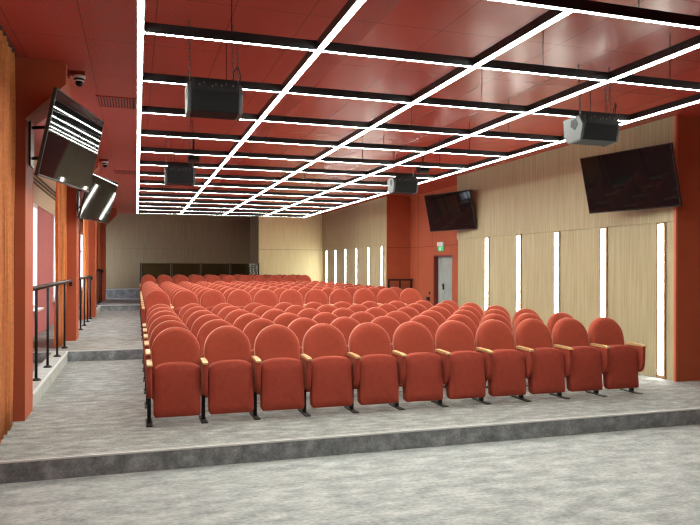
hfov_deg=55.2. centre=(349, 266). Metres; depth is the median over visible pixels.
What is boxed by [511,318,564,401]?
chair
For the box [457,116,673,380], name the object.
wall
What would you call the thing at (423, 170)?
spotlight
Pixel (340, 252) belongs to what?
wall panel
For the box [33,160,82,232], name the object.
lintel
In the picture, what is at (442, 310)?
chair
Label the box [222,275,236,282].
chair
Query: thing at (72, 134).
television
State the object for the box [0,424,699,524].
floor
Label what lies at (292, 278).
chair
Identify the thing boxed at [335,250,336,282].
wall light
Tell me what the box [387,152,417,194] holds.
loudspeaker
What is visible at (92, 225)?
pillar
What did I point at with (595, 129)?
loudspeaker
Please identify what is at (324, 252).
wall panel
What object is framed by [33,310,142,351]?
floor
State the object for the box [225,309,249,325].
chair
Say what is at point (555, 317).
chair
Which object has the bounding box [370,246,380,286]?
wall panel
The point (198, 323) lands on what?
chair
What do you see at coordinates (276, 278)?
chair
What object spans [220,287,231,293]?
chair
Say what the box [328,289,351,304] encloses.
chair
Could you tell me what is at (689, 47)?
diffuser
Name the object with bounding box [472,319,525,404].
chair
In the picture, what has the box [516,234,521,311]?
wall light
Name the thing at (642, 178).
television
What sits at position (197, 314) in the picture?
chair
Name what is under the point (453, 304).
chair
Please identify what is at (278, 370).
chair
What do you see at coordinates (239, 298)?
chair
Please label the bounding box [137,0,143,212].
diffuser
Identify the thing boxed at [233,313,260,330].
chair
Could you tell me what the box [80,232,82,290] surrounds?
window
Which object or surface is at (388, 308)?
chair
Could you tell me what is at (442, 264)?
door
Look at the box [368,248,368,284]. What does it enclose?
diffuser
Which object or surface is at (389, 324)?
chair
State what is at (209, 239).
wall
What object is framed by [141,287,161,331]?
chair
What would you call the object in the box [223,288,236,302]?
chair
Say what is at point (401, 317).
chair
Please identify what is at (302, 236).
wall
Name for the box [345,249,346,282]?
wall light
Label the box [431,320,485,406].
chair
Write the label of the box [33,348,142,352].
trim
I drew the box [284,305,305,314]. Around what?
chair
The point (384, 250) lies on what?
wall panel
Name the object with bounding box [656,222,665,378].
wall light
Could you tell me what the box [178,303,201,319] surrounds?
chair
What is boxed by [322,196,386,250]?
wall
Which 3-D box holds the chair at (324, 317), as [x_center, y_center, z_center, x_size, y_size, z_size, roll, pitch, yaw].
[-0.302,1.086,9.034,0.535,0.927,0.487,0,0,-18]
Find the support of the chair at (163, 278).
on the floor at (109, 301)
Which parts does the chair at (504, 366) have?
panel, armrest, backrest, seat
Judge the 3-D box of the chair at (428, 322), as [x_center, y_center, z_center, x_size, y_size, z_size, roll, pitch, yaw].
[0.968,1.089,8.505,0.535,0.927,0.487,0,0,-18]
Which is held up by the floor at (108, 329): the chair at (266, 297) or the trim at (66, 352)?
the chair at (266, 297)
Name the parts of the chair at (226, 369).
leg, panel, armrest, backrest, seat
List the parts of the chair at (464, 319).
backrest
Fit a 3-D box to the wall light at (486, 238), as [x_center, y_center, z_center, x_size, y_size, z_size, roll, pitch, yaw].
[2.904,0.465,14.098,0.083,2.188,0.166,0,0,-18]
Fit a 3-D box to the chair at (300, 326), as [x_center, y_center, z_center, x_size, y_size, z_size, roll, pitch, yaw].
[-0.532,1.085,8.027,0.535,0.927,0.487,0,0,-18]
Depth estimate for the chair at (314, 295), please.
13.78 m
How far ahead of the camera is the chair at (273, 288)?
15.33 m
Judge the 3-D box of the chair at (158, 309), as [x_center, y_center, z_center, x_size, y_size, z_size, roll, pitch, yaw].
[-2.844,1.078,10.092,0.535,0.927,0.487,0,0,-18]
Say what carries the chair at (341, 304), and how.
on the floor at (89, 407)
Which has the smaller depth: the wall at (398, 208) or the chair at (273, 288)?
the chair at (273, 288)
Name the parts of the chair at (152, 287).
backrest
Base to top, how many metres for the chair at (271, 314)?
0.927 m
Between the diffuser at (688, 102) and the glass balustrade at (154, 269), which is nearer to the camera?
the diffuser at (688, 102)
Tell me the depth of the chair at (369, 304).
12.19 m
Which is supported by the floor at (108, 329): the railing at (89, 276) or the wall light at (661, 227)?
the railing at (89, 276)
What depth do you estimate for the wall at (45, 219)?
14.54 m
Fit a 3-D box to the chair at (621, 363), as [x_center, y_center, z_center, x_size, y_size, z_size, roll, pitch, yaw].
[3.265,1.096,8.303,0.589,0.927,0.487,0,0,-18]
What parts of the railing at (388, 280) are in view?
rail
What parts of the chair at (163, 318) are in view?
panel, backrest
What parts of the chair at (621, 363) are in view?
panel, armrest, backrest, seat, panel, armrest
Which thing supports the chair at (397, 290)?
on the floor at (108, 329)
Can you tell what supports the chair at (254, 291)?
on the floor at (108, 329)
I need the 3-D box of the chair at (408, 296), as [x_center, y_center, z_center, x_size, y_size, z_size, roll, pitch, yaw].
[1.349,0.921,14.315,0.589,0.927,0.487,0,0,-18]
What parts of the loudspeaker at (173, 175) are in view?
connector panel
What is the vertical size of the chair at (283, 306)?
0.927 m
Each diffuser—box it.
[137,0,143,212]
[142,112,559,141]
[145,32,699,90]
[145,81,627,121]
[146,135,501,156]
[149,175,387,185]
[152,152,460,168]
[155,165,433,178]
[181,0,365,213]
[224,10,573,214]
[265,44,699,215]
[306,100,699,216]
[326,251,326,281]
[335,250,335,282]
[345,250,345,282]
[356,249,356,283]
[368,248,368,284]
[381,247,382,285]
[494,0,699,28]
[517,236,519,310]
[554,233,557,312]
[601,229,604,316]
[658,224,663,375]
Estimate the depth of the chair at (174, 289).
14.65 m
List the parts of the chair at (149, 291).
backrest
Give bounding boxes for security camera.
[67,69,85,86]
[99,158,107,167]
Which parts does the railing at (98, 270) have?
post, post, post, post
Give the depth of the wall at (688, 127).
9.19 m
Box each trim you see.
[0,407,699,463]
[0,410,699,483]
[33,172,82,222]
[33,305,100,395]
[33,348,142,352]
[33,350,142,362]
[79,305,139,310]
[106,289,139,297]
[139,248,249,249]
[387,195,457,247]
[673,115,677,381]
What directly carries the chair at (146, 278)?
on the floor at (109, 301)
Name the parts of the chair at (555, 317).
backrest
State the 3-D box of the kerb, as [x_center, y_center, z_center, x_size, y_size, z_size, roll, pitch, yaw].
[-4.100,1.453,9.000,0.220,0.170,3.838,0,0,-18]
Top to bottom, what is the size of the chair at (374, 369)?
0.927 m
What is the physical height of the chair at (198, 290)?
0.927 m
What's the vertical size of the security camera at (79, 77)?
0.169 m
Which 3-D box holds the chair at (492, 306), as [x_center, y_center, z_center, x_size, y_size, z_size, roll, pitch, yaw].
[2.454,1.094,10.847,0.589,0.927,0.487,0,0,-18]
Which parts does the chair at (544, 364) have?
panel, armrest, backrest, seat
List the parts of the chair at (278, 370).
leg, panel, armrest, backrest, seat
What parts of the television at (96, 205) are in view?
wall plate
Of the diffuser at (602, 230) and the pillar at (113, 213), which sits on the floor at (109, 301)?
the pillar at (113, 213)
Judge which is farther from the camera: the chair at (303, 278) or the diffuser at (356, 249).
the chair at (303, 278)
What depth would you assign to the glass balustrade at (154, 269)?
24.89 m
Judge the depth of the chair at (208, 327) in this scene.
7.79 m
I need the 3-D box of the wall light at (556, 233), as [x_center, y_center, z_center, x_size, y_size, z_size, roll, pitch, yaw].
[3.651,0.467,11.754,0.083,2.188,0.166,0,0,-18]
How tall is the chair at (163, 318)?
0.927 m
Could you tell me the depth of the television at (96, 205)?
12.76 m
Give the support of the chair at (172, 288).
on the floor at (108, 329)
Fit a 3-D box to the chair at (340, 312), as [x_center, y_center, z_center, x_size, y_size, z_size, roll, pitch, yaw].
[-0.072,1.086,10.041,0.535,0.927,0.487,0,0,-18]
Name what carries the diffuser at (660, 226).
attached to the wall light at (661, 227)
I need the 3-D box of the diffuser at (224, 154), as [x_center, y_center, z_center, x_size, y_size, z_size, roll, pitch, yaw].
[-0.510,-1.604,10.118,5.066,0.005,0.032,0,0,-18]
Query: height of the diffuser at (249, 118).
0.005 m
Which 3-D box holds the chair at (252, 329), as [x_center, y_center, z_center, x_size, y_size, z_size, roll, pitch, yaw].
[-1.033,1.084,7.867,0.535,0.927,0.487,0,0,-18]
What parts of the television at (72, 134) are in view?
wall plate, bracket arm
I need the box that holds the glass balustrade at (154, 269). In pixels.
[140,263,258,282]
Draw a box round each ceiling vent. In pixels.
[96,95,135,108]
[113,170,135,174]
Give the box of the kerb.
[33,351,67,408]
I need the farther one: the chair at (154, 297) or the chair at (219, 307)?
the chair at (154, 297)
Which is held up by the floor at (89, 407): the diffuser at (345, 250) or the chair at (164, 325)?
the chair at (164, 325)
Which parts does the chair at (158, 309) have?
backrest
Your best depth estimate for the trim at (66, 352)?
8.56 m
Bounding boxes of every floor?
[0,359,699,460]
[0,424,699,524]
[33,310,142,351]
[79,298,139,305]
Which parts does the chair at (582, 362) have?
panel, armrest, backrest, seat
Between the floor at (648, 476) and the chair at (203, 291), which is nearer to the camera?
the floor at (648, 476)
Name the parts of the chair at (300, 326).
backrest, seat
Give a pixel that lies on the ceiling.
(98, 38)
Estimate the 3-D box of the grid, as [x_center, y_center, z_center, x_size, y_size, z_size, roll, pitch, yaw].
[-1.268,-1.841,12.499,5.170,0.485,17.541,0,0,-18]
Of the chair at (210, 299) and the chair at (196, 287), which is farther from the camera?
the chair at (196, 287)
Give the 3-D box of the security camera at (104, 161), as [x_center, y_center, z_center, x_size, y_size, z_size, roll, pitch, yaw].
[-4.697,-1.979,12.775,0.172,0.169,0.124,0,0,-18]
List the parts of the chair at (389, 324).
backrest, seat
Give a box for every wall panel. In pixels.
[323,251,325,281]
[328,250,334,282]
[337,249,344,283]
[347,248,355,284]
[358,247,367,285]
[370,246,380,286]
[383,245,385,286]
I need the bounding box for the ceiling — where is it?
[0,0,699,215]
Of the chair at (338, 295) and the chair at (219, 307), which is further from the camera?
the chair at (338, 295)
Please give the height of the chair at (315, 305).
0.927 m
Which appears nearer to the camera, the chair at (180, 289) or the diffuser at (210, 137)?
the diffuser at (210, 137)
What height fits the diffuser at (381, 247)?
1.946 m
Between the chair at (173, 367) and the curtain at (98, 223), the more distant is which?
the curtain at (98, 223)
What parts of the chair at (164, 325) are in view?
panel, armrest, backrest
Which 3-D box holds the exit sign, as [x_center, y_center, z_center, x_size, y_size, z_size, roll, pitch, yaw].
[2.409,-0.543,17.801,0.060,0.240,0.340,0,0,-18]
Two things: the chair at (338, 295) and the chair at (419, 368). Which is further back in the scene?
the chair at (338, 295)
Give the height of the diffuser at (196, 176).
0.005 m
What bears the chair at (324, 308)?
on the floor at (89, 407)
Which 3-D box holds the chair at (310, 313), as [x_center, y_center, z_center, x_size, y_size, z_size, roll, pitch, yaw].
[-0.573,1.085,9.882,0.535,0.927,0.487,0,0,-18]
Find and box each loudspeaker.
[164,137,194,185]
[185,20,242,120]
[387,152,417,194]
[563,65,619,146]
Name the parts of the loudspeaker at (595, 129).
chain, connector panel, chain, chain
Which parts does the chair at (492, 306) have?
backrest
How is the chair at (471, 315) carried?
on the floor at (89, 407)
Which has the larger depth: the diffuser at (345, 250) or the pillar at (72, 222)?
the diffuser at (345, 250)
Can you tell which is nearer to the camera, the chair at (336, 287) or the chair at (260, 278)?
the chair at (336, 287)
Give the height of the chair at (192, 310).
0.927 m
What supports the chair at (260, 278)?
on the floor at (109, 301)
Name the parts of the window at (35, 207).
sill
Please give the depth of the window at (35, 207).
13.25 m
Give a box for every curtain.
[0,24,16,442]
[54,182,66,347]
[82,191,88,319]
[97,222,99,298]
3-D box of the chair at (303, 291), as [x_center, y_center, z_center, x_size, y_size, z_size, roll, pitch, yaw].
[-0.947,0.914,14.517,0.535,0.927,0.487,0,0,-18]
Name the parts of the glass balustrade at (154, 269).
glass panel, glass panel, glass panel, glass panel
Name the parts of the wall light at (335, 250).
frame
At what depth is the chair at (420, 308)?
11.50 m
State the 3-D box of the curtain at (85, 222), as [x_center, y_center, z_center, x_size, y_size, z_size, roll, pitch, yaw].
[-6.908,-0.374,17.498,0.127,3.448,0.940,0,0,-18]
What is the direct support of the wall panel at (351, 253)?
attached to the wall at (361, 225)
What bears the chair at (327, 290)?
on the floor at (108, 329)
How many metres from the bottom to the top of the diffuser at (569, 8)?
0.005 m
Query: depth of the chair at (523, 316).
9.10 m
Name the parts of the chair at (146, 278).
backrest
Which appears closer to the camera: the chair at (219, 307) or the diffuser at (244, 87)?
the diffuser at (244, 87)
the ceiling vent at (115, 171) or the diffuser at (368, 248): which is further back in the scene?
the diffuser at (368, 248)
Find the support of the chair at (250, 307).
on the floor at (89, 407)
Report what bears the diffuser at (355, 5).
attached to the grid
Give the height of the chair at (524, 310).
0.927 m
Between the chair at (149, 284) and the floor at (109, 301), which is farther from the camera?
the floor at (109, 301)
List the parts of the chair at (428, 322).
backrest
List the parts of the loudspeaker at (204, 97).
chain, connector panel, chain, chain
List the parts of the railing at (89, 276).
post, post, rail, post, post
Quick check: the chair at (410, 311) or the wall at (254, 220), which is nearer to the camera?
the chair at (410, 311)
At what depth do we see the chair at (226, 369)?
6.73 m
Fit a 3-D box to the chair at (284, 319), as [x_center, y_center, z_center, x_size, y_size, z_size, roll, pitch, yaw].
[-0.803,1.084,8.875,0.535,0.927,0.487,0,0,-18]
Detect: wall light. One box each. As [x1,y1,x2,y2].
[326,250,327,281]
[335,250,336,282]
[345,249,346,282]
[355,248,357,283]
[367,247,369,284]
[381,246,383,285]
[485,237,488,309]
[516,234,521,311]
[554,231,559,312]
[600,227,607,316]
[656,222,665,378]
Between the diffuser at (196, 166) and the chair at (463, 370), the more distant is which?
the diffuser at (196, 166)
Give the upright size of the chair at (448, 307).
0.927 m
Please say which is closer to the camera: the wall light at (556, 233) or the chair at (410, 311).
the chair at (410, 311)
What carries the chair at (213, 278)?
on the floor at (109, 301)
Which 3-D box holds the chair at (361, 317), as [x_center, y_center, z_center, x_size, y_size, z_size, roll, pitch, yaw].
[0.198,1.087,9.193,0.535,0.927,0.487,0,0,-18]
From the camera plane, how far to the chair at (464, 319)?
8.80 m
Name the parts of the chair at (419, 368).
panel, armrest, backrest, seat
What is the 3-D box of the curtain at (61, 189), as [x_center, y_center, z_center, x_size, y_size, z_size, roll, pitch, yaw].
[-5.058,-0.369,11.717,0.136,3.448,1.200,0,0,-18]
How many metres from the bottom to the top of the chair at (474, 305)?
0.927 m
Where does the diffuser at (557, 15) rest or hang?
attached to the grid
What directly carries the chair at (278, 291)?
on the floor at (108, 329)
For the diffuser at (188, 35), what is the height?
0.005 m
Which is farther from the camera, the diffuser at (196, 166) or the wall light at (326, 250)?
the wall light at (326, 250)
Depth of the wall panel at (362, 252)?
21.76 m
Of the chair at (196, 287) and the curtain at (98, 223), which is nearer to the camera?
the chair at (196, 287)
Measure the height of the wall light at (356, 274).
2.018 m
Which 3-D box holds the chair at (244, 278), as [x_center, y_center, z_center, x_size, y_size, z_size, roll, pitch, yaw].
[-3.570,0.736,22.749,0.535,0.927,0.487,0,0,-18]
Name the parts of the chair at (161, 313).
backrest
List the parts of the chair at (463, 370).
panel, armrest, backrest, seat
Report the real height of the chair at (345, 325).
0.927 m
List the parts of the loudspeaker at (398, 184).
connector panel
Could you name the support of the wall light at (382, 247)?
attached to the wall at (361, 225)
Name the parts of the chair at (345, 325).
backrest, seat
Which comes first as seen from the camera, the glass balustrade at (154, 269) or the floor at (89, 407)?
the floor at (89, 407)
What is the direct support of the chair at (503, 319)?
on the floor at (89, 407)
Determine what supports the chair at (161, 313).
on the floor at (89, 407)
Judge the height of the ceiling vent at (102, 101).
0.011 m
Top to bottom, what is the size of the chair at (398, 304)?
0.927 m
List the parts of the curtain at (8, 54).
rail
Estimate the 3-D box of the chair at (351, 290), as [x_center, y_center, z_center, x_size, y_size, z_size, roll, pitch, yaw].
[0.053,0.917,14.836,0.535,0.927,0.487,0,0,-18]
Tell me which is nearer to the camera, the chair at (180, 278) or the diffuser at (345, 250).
the chair at (180, 278)
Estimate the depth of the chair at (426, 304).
12.51 m
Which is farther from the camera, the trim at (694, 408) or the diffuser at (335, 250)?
the diffuser at (335, 250)
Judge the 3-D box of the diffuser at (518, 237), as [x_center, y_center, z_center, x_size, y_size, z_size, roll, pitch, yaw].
[3.275,0.456,12.925,0.077,2.116,0.096,0,0,-18]
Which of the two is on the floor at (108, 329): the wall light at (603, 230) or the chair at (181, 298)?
the chair at (181, 298)
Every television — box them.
[29,87,103,192]
[77,173,117,222]
[424,189,476,231]
[580,142,681,213]
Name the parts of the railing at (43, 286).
post, post, rail, post, post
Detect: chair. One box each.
[139,275,155,303]
[140,284,158,321]
[140,286,160,326]
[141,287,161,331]
[141,288,162,335]
[141,290,169,340]
[142,304,172,362]
[142,307,176,371]
[143,311,179,381]
[144,315,184,393]
[144,320,189,408]
[145,327,200,426]
[157,275,172,286]
[167,286,180,295]
[169,287,182,303]
[170,288,187,305]
[170,290,197,315]
[174,275,188,284]
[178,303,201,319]
[182,306,207,324]
[186,310,214,331]
[191,275,204,283]
[191,314,222,338]
[192,286,203,292]
[194,287,207,295]
[197,288,213,304]
[197,319,231,397]
[199,326,253,423]
[200,290,225,311]
[207,275,220,282]
[211,303,232,314]
[217,306,239,319]
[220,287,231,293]
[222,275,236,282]
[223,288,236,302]
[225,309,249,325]
[227,289,251,309]
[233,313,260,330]
[238,275,251,281]
[243,303,262,312]
[243,318,274,394]
[244,287,254,292]
[249,288,261,302]
[249,324,303,419]
[251,305,273,316]
[253,275,266,281]
[254,289,277,307]
[261,309,285,321]
[268,275,281,281]
[268,286,278,291]
[273,313,300,326]
[274,288,286,303]
[274,302,292,310]
[279,289,302,305]
[283,275,296,281]
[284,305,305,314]
[288,317,317,391]
[290,286,300,290]
[297,308,320,318]
[298,275,311,281]
[298,287,311,306]
[298,323,352,416]
[304,289,327,305]
[304,302,321,309]
[313,312,338,323]
[317,305,336,312]
[322,287,334,303]
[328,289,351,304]
[330,317,359,388]
[332,308,354,316]
[333,286,345,288]
[333,301,350,308]
[344,322,398,412]
[345,287,357,304]
[348,304,367,312]
[350,311,374,323]
[353,288,375,304]
[361,301,378,308]
[365,307,387,317]
[368,287,379,302]
[371,316,402,386]
[377,288,398,305]
[378,304,397,312]
[386,311,410,324]
[388,301,406,308]
[388,321,442,409]
[389,287,402,300]
[397,307,419,318]
[400,288,420,305]
[402,315,445,387]
[407,303,426,313]
[415,300,432,309]
[420,310,445,325]
[428,306,451,319]
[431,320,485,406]
[435,303,455,314]
[441,300,459,310]
[443,314,486,388]
[452,310,479,328]
[457,306,481,321]
[461,302,483,316]
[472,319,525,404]
[479,314,515,387]
[482,309,514,340]
[484,305,512,328]
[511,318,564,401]
[512,308,538,326]
[513,313,552,385]
[547,312,573,377]
[549,318,602,398]
[585,317,646,396]
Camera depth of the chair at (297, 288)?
15.49 m
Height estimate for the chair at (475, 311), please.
0.927 m
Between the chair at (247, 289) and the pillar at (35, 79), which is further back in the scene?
the chair at (247, 289)
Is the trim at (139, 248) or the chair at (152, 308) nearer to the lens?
the chair at (152, 308)
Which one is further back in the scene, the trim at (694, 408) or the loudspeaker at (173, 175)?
the loudspeaker at (173, 175)
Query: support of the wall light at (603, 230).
attached to the wall at (545, 191)
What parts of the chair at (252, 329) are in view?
seat, backrest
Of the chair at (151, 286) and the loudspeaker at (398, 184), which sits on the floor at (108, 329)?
the chair at (151, 286)
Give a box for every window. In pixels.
[33,203,43,313]
[52,215,54,301]
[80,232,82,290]
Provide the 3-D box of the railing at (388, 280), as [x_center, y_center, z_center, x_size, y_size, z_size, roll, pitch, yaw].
[1.461,0.864,19.516,0.780,1.040,0.060,0,0,-18]
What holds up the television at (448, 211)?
attached to the wall at (545, 191)
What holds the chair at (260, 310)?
on the floor at (89, 407)
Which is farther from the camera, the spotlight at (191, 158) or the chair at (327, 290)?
the chair at (327, 290)
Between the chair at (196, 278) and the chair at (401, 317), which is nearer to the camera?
the chair at (401, 317)
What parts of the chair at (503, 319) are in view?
backrest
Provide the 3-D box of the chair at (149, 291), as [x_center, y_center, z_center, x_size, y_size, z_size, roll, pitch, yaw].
[-3.949,0.905,13.561,0.535,0.927,0.487,0,0,-18]
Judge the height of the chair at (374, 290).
0.927 m
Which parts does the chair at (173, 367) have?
panel, leg, armrest, backrest, seat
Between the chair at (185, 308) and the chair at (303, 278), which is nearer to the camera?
the chair at (185, 308)
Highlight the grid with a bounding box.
[137,0,699,216]
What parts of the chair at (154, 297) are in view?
panel, backrest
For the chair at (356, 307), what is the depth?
11.18 m
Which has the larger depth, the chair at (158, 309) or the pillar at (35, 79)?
the chair at (158, 309)
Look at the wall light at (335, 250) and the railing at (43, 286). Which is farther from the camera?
the wall light at (335, 250)
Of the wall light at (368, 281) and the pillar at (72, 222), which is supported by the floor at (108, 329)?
the pillar at (72, 222)
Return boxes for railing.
[33,279,72,380]
[79,275,92,329]
[96,269,102,306]
[387,279,412,288]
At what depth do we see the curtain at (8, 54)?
6.11 m
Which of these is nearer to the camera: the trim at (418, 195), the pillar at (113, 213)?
the trim at (418, 195)
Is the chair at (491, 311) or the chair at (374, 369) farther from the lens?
the chair at (491, 311)
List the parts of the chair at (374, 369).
leg, panel, armrest, backrest, seat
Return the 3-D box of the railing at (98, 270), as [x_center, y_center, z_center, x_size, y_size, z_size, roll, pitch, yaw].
[-7.974,0.626,21.229,0.110,1.120,5.455,0,0,-18]
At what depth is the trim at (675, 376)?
9.13 m
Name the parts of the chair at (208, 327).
backrest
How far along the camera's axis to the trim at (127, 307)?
20.85 m
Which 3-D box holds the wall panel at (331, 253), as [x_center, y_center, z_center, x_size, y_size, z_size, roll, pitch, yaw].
[-0.688,0.368,25.385,0.075,2.020,1.060,0,0,-18]
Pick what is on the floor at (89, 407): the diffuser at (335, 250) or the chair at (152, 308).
the chair at (152, 308)
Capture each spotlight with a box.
[188,139,199,162]
[416,155,429,173]
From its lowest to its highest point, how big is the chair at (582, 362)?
0.927 m
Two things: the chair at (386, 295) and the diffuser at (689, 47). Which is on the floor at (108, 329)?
the chair at (386, 295)
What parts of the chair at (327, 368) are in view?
leg, panel, armrest, backrest, seat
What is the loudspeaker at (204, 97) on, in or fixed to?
hanging from the ceiling
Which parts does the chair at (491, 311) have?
backrest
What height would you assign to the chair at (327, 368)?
0.927 m
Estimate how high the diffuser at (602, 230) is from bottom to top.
2.116 m
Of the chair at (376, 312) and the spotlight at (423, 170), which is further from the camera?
the spotlight at (423, 170)
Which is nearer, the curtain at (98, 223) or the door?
the door
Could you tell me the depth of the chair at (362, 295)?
14.09 m
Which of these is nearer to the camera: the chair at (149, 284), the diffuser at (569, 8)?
the diffuser at (569, 8)
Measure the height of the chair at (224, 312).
0.927 m
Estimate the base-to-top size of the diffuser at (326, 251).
1.766 m
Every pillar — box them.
[13,57,70,421]
[66,155,99,340]
[88,220,96,316]
[100,208,116,299]
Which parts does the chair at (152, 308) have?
backrest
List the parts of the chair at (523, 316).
backrest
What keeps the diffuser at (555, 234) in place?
attached to the wall light at (556, 233)
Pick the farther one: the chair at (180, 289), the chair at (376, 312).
the chair at (180, 289)
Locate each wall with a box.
[33,207,79,336]
[106,213,249,288]
[250,213,258,263]
[258,213,322,281]
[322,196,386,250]
[386,196,409,289]
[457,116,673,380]
[678,116,699,381]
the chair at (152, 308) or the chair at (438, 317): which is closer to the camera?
the chair at (438, 317)
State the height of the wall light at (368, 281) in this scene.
2.018 m
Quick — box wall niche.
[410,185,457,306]
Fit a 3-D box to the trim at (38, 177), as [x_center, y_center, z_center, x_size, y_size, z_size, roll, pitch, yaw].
[-6.887,-1.695,15.489,0.029,0.190,21.700,0,0,-18]
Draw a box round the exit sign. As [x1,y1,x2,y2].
[437,242,443,250]
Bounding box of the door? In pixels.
[434,255,451,305]

